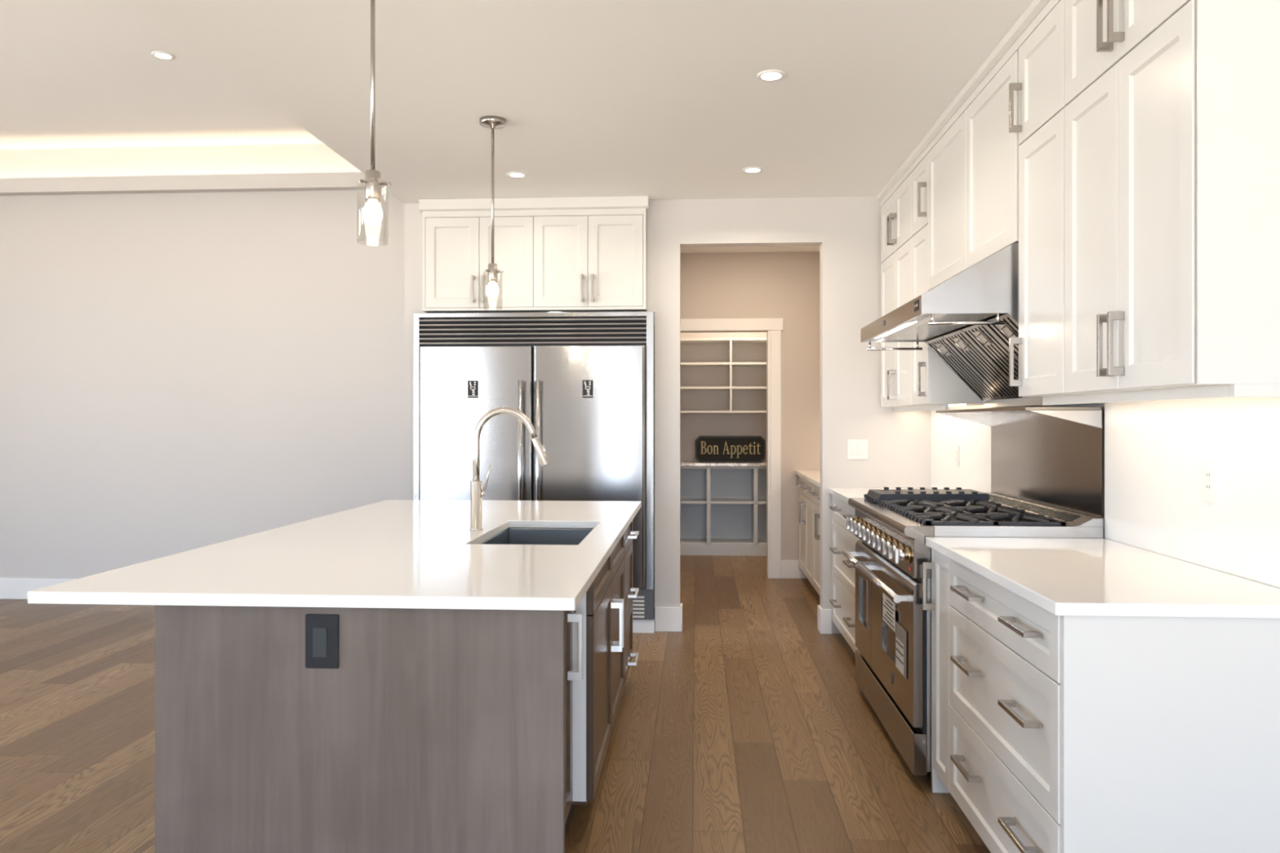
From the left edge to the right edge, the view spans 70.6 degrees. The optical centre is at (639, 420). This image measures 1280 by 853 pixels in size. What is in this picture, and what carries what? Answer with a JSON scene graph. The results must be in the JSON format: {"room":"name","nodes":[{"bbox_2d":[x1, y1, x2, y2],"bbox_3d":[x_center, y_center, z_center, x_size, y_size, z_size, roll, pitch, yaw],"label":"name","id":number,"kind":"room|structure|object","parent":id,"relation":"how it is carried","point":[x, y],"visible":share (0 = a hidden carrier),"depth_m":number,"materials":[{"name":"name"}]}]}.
{"room":"kitchen","nodes":[
{"label":"kitchen","id":0,"kind":"room"},
{"bbox_2d":[0,0,323,150],"bbox_3d":[-4.631,-2.101,1.941,5.715,0.130,9.900,0,0,4],"label":"ceiling","id":1,"kind":"structure","parent":0,"point":[74,73],"depth_m":5.54,"materials":[{"name":"paint"}]},
{"bbox_2d":[151,51,174,60],"bbox_3d":[-2.655,-2.033,5.032,0.116,0.006,0.116,0,0,4],"label":"recessed light","id":2,"kind":"object","parent":1,"relation":"in","point":[159,55],"visible":1,"depth_m":5.03,"materials":[{"name":"white paint"}]},
{"bbox_2d":[0,143,654,607],"bbox_3d":[-3.518,-0.351,6.771,7.338,3.370,0.120,0,0,4],"label":"wall","id":3,"kind":"structure","parent":0,"point":[180,372],"depth_m":6.70,"materials":[{"name":"grey paint"}]},
{"bbox_2d":[0,577,76,599],"bbox_3d":[-4.282,1.257,6.752,5.614,0.154,0.014,0,0,4],"label":"baseboard","id":4,"kind":"structure","parent":3,"relation":"attached to","point":[10,588],"depth_m":6.77,"materials":[{"name":"white paint"}]},
{"bbox_2d":[0,172,384,195],"bbox_3d":[-4.286,-1.739,6.694,5.614,0.096,0.130,0,0,4],"label":"trim","id":5,"kind":"structure","parent":3,"relation":"attached to","point":[325,178],"depth_m":6.59,"materials":[{"name":"grey paint"}]},
{"bbox_2d":[0,555,991,852],"bbox_3d":[-2.799,1.384,3.330,9.200,0.100,12.900,0,0,4],"label":"floor","id":6,"kind":"structure","parent":0,"point":[749,727],"depth_m":3.73,"materials":[{"name":"brown wood"}]},
{"bbox_2d":[155,604,582,852],"bbox_3d":[-0.669,0.892,2.563,1.017,0.884,0.723,0,0,4],"label":"base cabinet","id":7,"kind":"object","parent":6,"relation":"on","point":[570,617],"depth_m":2.20,"materials":[{"name":"brown wood"}]},
{"bbox_2d":[305,613,338,668],"bbox_3d":[-0.775,0.537,2.202,0.082,0.131,0.010,0,0,4],"label":"power outlet","id":8,"kind":"object","parent":7,"relation":"attached to","point":[322,630],"visible":1,"depth_m":2.20,"materials":[{"name":"black plastic"}]},
{"bbox_2d":[413,311,654,633],"bbox_3d":[-0.659,0.324,6.017,1.536,2.020,0.870,0,0,4],"label":"refrigerator","id":9,"kind":"object","parent":6,"relation":"on","point":[584,381],"depth_m":5.66,"materials":[{"name":"silver metal"}]},
{"bbox_2d":[564,533,624,835],"bbox_3d":[-0.578,0.892,3.546,1.026,0.884,1.250,0,0,4],"label":"base cabinet","id":10,"kind":"object","parent":6,"relation":"on","point":[597,698],"visible":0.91,"depth_m":3.08,"materials":[{"name":"brown wood"}]},
{"bbox_2d":[27,499,641,610],"bbox_3d":[-0.750,0.434,3.475,1.355,0.030,2.595,0,0,4],"label":"countertop","id":11,"kind":"structure","parent":10,"relation":"on","point":[388,553],"depth_m":2.63,"materials":[{"name":"white stone"}]},
{"bbox_2d":[469,407,550,530],"bbox_3d":[-0.501,0.183,3.478,0.311,0.472,0.051,0,0,4],"label":"kitchen faucet","id":12,"kind":"object","parent":11,"relation":"on","point":[477,493],"visible":1,"depth_m":3.47,"materials":[{"name":"silver metal"}]},
{"bbox_2d":[480,527,593,545],"bbox_3d":[-0.381,0.559,3.433,0.411,0.220,0.749,0,0,4],"label":"sink","id":13,"kind":"object","parent":11,"relation":"in","point":[510,535],"visible":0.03,"depth_m":3.80,"materials":[{"name":"silver metal"}]},
{"bbox_2d":[623,520,639,684],"bbox_3d":[-0.523,0.892,4.449,1.024,0.884,0.548,0,0,4],"label":"base cabinet","id":14,"kind":"object","parent":6,"relation":"on","point":[628,596],"visible":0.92,"depth_m":4.43,"materials":[{"name":"brown wood"}]},
{"bbox_2d":[680,466,766,555],"bbox_3d":[1.186,0.892,9.142,1.703,0.885,0.395,0,0,4],"label":"shelving unit","id":15,"kind":"object","parent":6,"relation":"on","point":[723,508],"visible":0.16,"depth_m":9.33,"materials":[{"name":"paint"}]},
{"bbox_2d":[680,461,766,466],"bbox_3d":[1.177,0.434,9.137,1.685,0.030,0.414,0,0,4],"label":"countertop","id":16,"kind":"structure","parent":15,"relation":"on","point":[682,463],"depth_m":8.96,"materials":[{"name":"stone"}]},
{"bbox_2d":[695,435,765,462],"bbox_3d":[0.903,0.284,9.049,0.700,0.267,0.038,0,0,4],"label":"sign","id":17,"kind":"object","parent":16,"relation":"on","point":[708,449],"visible":1,"depth_m":9.04,"materials":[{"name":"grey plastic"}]},
{"bbox_2d":[680,466,766,468],"bbox_3d":[1.177,0.462,9.137,1.685,0.020,0.365,0,0,4],"label":"shelf","id":18,"kind":"object","parent":15,"relation":"attached to","point":[681,467],"depth_m":8.98,"materials":[{"name":"paint"}]},
{"bbox_2d":[680,498,766,503],"bbox_3d":[1.177,0.812,9.137,1.685,0.020,0.365,0,0,4],"label":"shelf","id":19,"kind":"object","parent":15,"relation":"attached to","point":[682,500],"depth_m":9.00,"materials":[{"name":"paint"}]},
{"bbox_2d":[680,537,766,545],"bbox_3d":[1.177,1.224,9.137,1.685,0.020,0.365,0,0,4],"label":"shelf","id":20,"kind":"object","parent":15,"relation":"attached to","point":[683,541],"depth_m":9.10,"materials":[{"name":"paint"}]},
{"bbox_2d":[795,475,813,584],"bbox_3d":[1.595,0.892,7.177,0.646,0.884,0.920,0,0,4],"label":"base cabinet","id":21,"kind":"object","parent":6,"relation":"on","point":[805,501],"visible":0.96,"depth_m":7.15,"materials":[{"name":"white paint"}]},
{"bbox_2d":[809,483,819,595],"bbox_3d":[1.538,0.892,6.252,0.646,0.884,0.930,0,0,4],"label":"base cabinet","id":22,"kind":"object","parent":6,"relation":"on","point":[815,489],"visible":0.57,"depth_m":6.56,"materials":[{"name":"white paint"}]},
{"bbox_2d":[795,470,819,486],"bbox_3d":[1.573,0.434,6.718,0.635,0.030,1.872,0,0,4],"label":"countertop","id":23,"kind":"structure","parent":22,"relation":"on","point":[812,476],"depth_m":7.06,"materials":[{"name":"white stone"}]},
{"bbox_2d":[829,494,859,652],"bbox_3d":[1.449,0.892,5.059,0.651,0.884,1.166,0,0,4],"label":"base cabinet","id":24,"kind":"object","parent":6,"relation":"on","point":[843,601],"visible":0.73,"depth_m":5.24,"materials":[{"name":"white paint"}]},
{"bbox_2d":[828,488,931,502],"bbox_3d":[1.460,0.434,5.065,0.632,0.030,1.186,0,0,4],"label":"countertop","id":25,"kind":"structure","parent":24,"relation":"on","point":[844,494],"depth_m":5.35,"materials":[{"name":"white stone"}]},
{"bbox_2d":[922,548,951,792],"bbox_3d":[1.330,0.892,3.136,0.651,0.884,0.226,0,0,4],"label":"base cabinet","id":26,"kind":"object","parent":6,"relation":"on","point":[940,605],"visible":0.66,"depth_m":3.18,"materials":[{"name":"white paint"}]},
{"bbox_2d":[841,487,1103,775],"bbox_3d":[1.330,0.829,3.865,0.735,1.010,1.214,0,0,4],"label":"gas range","id":27,"kind":"object","parent":6,"relation":"on","point":[893,655],"visible":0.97,"depth_m":3.54,"materials":[{"name":"silver metal"}]},
{"bbox_2d":[898,503,1103,538],"bbox_3d":[1.400,0.406,3.861,0.594,0.054,1.214,0,0,4],"label":"cooktop","id":28,"kind":"object","parent":27,"relation":"in","point":[1059,526],"depth_m":3.29,"materials":[{"name":"silver metal"}]},
{"bbox_2d":[949,558,1279,852],"bbox_3d":[1.293,0.892,2.552,0.651,0.884,0.942,0,0,4],"label":"base cabinet","id":29,"kind":"object","parent":6,"relation":"on","point":[1068,734],"visible":0.98,"depth_m":2.09,"materials":[{"name":"white paint"}]},
{"bbox_2d":[925,537,1279,618],"bbox_3d":[1.311,0.434,2.658,0.632,0.030,1.187,0,0,4],"label":"countertop","id":30,"kind":"structure","parent":29,"relation":"on","point":[1061,576],"depth_m":2.40,"materials":[{"name":"white stone"}]},
{"bbox_2d":[131,0,1033,253],"bbox_3d":[0.054,-1.786,3.153,3.484,0.760,12.900,0,0,4],"label":"ceiling","id":31,"kind":"structure","parent":0,"point":[657,100],"depth_m":3.78,"materials":[{"name":"paint"}]},
{"bbox_2d":[357,0,391,226],"bbox_3d":[-0.786,-0.964,2.658,0.122,0.884,0.122,0,0,4],"label":"pendant light","id":32,"kind":"object","parent":31,"relation":"hanging from","point":[372,212],"visible":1,"depth_m":2.65,"materials":[{"name":"silver metal"}]},
{"bbox_2d":[364,169,380,202],"bbox_3d":[-0.786,-0.690,2.658,0.044,0.088,0.044,0,0,4],"label":"socket","id":33,"kind":"object","parent":32,"relation":"attached to","point":[372,177],"depth_m":2.64,"materials":[{"name":"silver metal"}]},
{"bbox_2d":[479,115,506,297],"bbox_3d":[-0.688,-0.964,4.224,0.122,0.884,0.122,0,0,4],"label":"pendant light","id":34,"kind":"object","parent":31,"relation":"hanging from","point":[492,122],"visible":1,"depth_m":4.21,"materials":[{"name":"silver metal"}]},
{"bbox_2d":[488,262,497,283],"bbox_3d":[-0.688,-0.690,4.224,0.044,0.088,0.044,0,0,4],"label":"socket","id":35,"kind":"object","parent":34,"relation":"attached to","point":[492,268],"depth_m":4.20,"materials":[{"name":"silver metal"}]},
{"bbox_2d":[506,171,527,177],"bbox_3d":[-0.702,-1.403,5.155,0.116,0.006,0.116,0,0,4],"label":"recessed light","id":36,"kind":"object","parent":31,"relation":"in","point":[515,174],"visible":1,"depth_m":5.15,"materials":[{"name":"white paint"}]},
{"bbox_2d":[742,166,763,173],"bbox_3d":[0.631,-1.403,5.058,0.116,0.006,0.116,0,0,4],"label":"recessed light","id":37,"kind":"object","parent":31,"relation":"in","point":[753,169],"visible":1,"depth_m":5.05,"materials":[{"name":"white paint"}]},
{"bbox_2d":[756,70,785,81],"bbox_3d":[0.533,-1.403,3.676,0.116,0.006,0.116,0,0,4],"label":"recessed light","id":38,"kind":"object","parent":31,"relation":"in","point":[767,75],"visible":1,"depth_m":3.67,"materials":[{"name":"white paint"}]},
{"bbox_2d":[404,196,932,633],"bbox_3d":[0.153,-0.035,5.796,3.355,2.740,0.111,0,0,4],"label":"wall","id":39,"kind":"structure","parent":0,"point":[846,230],"depth_m":5.69,"materials":[{"name":"grey paint"}]},
{"bbox_2d":[418,195,648,318],"bbox_3d":[-0.656,-1.053,6.011,1.459,0.704,0.682,0,0,4],"label":"upper cabinet","id":40,"kind":"object","parent":39,"relation":"attached to","point":[575,254],"visible":0.98,"depth_m":5.71,"materials":[{"name":"white paint"}]},
{"bbox_2d":[654,603,682,631],"bbox_3d":[0.185,1.257,5.794,0.173,0.154,0.139,0,0,4],"label":"baseboard","id":41,"kind":"structure","parent":39,"relation":"attached to","point":[666,619],"depth_m":5.72,"materials":[{"name":"white paint"}]},
{"bbox_2d":[847,439,868,459],"bbox_3d":[1.363,0.178,5.660,0.129,0.125,0.009,0,0,4],"label":"light switch","id":42,"kind":"object","parent":39,"relation":"attached to","point":[857,449],"visible":1,"depth_m":5.66,"materials":[{"name":"white plastic"}]},
{"bbox_2d":[875,0,1060,208],"bbox_3d":[1.454,-1.386,3.854,0.176,0.039,3.604,0,0,4],"label":"crown molding","id":43,"kind":"structure","parent":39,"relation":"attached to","point":[1036,6],"depth_m":3.71,"materials":[{"name":"white paint"}]},
{"bbox_2d":[680,332,766,461],"bbox_3d":[1.201,-0.051,9.394,1.711,2.770,0.100,0,0,4],"label":"wall","id":44,"kind":"structure","parent":0,"point":[692,425],"depth_m":9.37,"materials":[{"name":"paint"}]},
{"bbox_2d":[680,337,766,413],"bbox_3d":[1.179,-0.453,9.167,1.685,0.745,0.345,0,0,4],"label":"wall shelves","id":45,"kind":"object","parent":44,"relation":"attached to","point":[699,340],"visible":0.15,"depth_m":9.03,"materials":[{"name":"paint"}]},
{"bbox_2d":[680,251,819,559],"bbox_3d":[1.098,-0.051,7.742,1.711,2.770,0.110,0,0,4],"label":"wall","id":46,"kind":"structure","parent":0,"point":[785,286],"depth_m":7.68,"materials":[{"name":"paint"}]},
{"bbox_2d":[680,318,782,331],"bbox_3d":[0.737,-0.820,7.695,0.955,0.102,0.028,0,0,4],"label":"trim","id":47,"kind":"structure","parent":46,"relation":"attached to","point":[696,324],"depth_m":7.68,"materials":[{"name":"white paint"}]},
{"bbox_2d":[766,330,770,577],"bbox_3d":[1.100,0.284,7.737,0.022,2.100,0.130,0,0,4],"label":"trim","id":48,"kind":"structure","parent":46,"relation":"attached to","point":[768,333],"depth_m":7.67,"materials":[{"name":"white paint"}]},
{"bbox_2d":[770,330,781,578],"bbox_3d":[1.152,0.283,7.672,0.089,2.103,0.022,0,0,4],"label":"trim","id":49,"kind":"structure","parent":46,"relation":"attached to","point":[775,335],"depth_m":7.66,"materials":[{"name":"white paint"}]},
{"bbox_2d":[781,560,806,578],"bbox_3d":[1.303,1.257,7.667,0.211,0.154,0.014,0,0,4],"label":"baseboard","id":50,"kind":"structure","parent":46,"relation":"attached to","point":[790,569],"depth_m":7.66,"materials":[{"name":"white paint"}]},
{"bbox_2d":[817,604,831,634],"bbox_3d":[1.170,1.257,5.733,0.070,0.154,0.139,0,0,4],"label":"baseboard","id":51,"kind":"structure","parent":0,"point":[824,615],"depth_m":5.66,"materials":[{"name":"white paint"}]},
{"bbox_2d":[968,402,1279,588],"bbox_3d":[1.728,-0.091,3.049,0.128,2.850,12.900,0,0,4],"label":"wall","id":52,"kind":"structure","parent":0,"point":[1102,405],"depth_m":3.38,"materials":[{"name":"grey paint"}]},
{"bbox_2d":[880,153,983,412],"bbox_3d":[1.607,-0.711,5.063,0.364,1.310,1.169,0,0,4],"label":"upper cabinet","id":53,"kind":"object","parent":52,"relation":"attached to","point":[912,380],"visible":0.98,"depth_m":4.85,"materials":[{"name":"white paint"}]},
{"bbox_2d":[893,404,948,412],"bbox_3d":[1.557,-0.070,5.066,0.016,0.029,1.168,0,0,4],"label":"light","id":54,"kind":"object","parent":53,"relation":"attached to","point":[934,406],"depth_m":4.92,"materials":[{"name":"white paint"}]},
{"bbox_2d":[948,404,965,406],"bbox_3d":[1.653,-0.081,5.057,0.012,0.008,1.100,0,0,4],"label":"light","id":55,"kind":"object","parent":53,"relation":"attached to","point":[952,405],"depth_m":4.64,"materials":[{"name":"white"}]},
{"bbox_2d":[930,404,992,492],"bbox_3d":[1.783,0.168,5.056,0.012,0.502,1.164,0,0,4],"label":"backsplash slab","id":56,"kind":"structure","parent":52,"relation":"attached to","point":[973,439],"depth_m":5.01,"materials":[{"name":"white stone"}]},
{"bbox_2d":[955,444,959,466],"bbox_3d":[1.773,0.195,5.060,0.008,0.118,0.074,0,0,4],"label":"wall outlet","id":57,"kind":"object","parent":56,"relation":"attached to","point":[957,447],"visible":1,"depth_m":5.04,"materials":[{"name":"white plastic"}]},
{"bbox_2d":[928,50,1019,290],"bbox_3d":[1.552,-1.005,3.857,0.324,0.721,1.240,0,0,4],"label":"upper cabinet","id":58,"kind":"object","parent":52,"relation":"attached to","point":[973,169],"visible":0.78,"depth_m":3.76,"materials":[{"name":"white paint"}]},
{"bbox_2d":[860,243,1089,408],"bbox_3d":[1.377,-0.353,3.863,0.646,0.578,1.204,0,0,4],"label":"range hood","id":59,"kind":"object","parent":52,"relation":"attached to","point":[969,319],"visible":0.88,"depth_m":3.62,"materials":[{"name":"silver metal"}]},
{"bbox_2d":[874,321,916,338],"bbox_3d":[1.115,-0.396,3.968,0.050,0.013,0.620,0,0,4],"label":"lamp","id":60,"kind":"object","parent":59,"relation":"on","point":[900,327],"depth_m":3.93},
{"bbox_2d":[935,406,1101,413],"bbox_3d":[1.564,-0.045,3.868,0.269,0.014,1.224,0,0,4],"label":"shelf","id":61,"kind":"object","parent":52,"relation":"attached to","point":[1021,409],"depth_m":3.26,"materials":[{"name":"silver metal"}]},
{"bbox_2d":[935,406,1104,517],"bbox_3d":[1.571,0.148,3.868,0.284,0.400,1.224,0,0,4],"label":"backsplash","id":62,"kind":"structure","parent":52,"relation":"attached to","point":[1049,455],"depth_m":3.71,"materials":[{"name":"silver metal"}]},
{"bbox_2d":[1008,0,1092,405],"bbox_3d":[1.480,-0.711,3.028,0.364,1.310,0.416,0,0,4],"label":"upper cabinet","id":63,"kind":"object","parent":52,"relation":"attached to","point":[1040,86],"visible":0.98,"depth_m":3.04,"materials":[{"name":"white paint"}]},
{"bbox_2d":[1064,0,1279,403],"bbox_3d":[1.455,-0.711,2.631,0.364,1.310,1.128,0,0,4],"label":"upper cabinet","id":64,"kind":"object","parent":52,"relation":"attached to","point":[1172,108],"visible":1,"depth_m":2.22,"materials":[{"name":"white paint"}]},
{"bbox_2d":[1091,383,1279,403],"bbox_3d":[1.512,-0.070,2.628,0.228,0.029,1.126,0,0,4],"label":"light","id":65,"kind":"object","parent":64,"relation":"attached to","point":[1228,390],"depth_m":2.25,"materials":[{"name":"white paint"}]},
{"bbox_2d":[1104,396,1279,587],"bbox_3d":[1.616,0.168,2.372,0.012,0.502,1.735,0,0,4],"label":"backsplash slab","id":66,"kind":"structure","parent":52,"relation":"attached to","point":[1154,451],"depth_m":2.64,"materials":[{"name":"white stone"}]},
{"bbox_2d":[1201,459,1217,502],"bbox_3d":[1.618,0.170,2.570,0.008,0.118,0.074,0,0,4],"label":"wall outlet","id":67,"kind":"object","parent":66,"relation":"attached to","point":[1209,468],"visible":1,"depth_m":2.56,"materials":[{"name":"beige plastic"}]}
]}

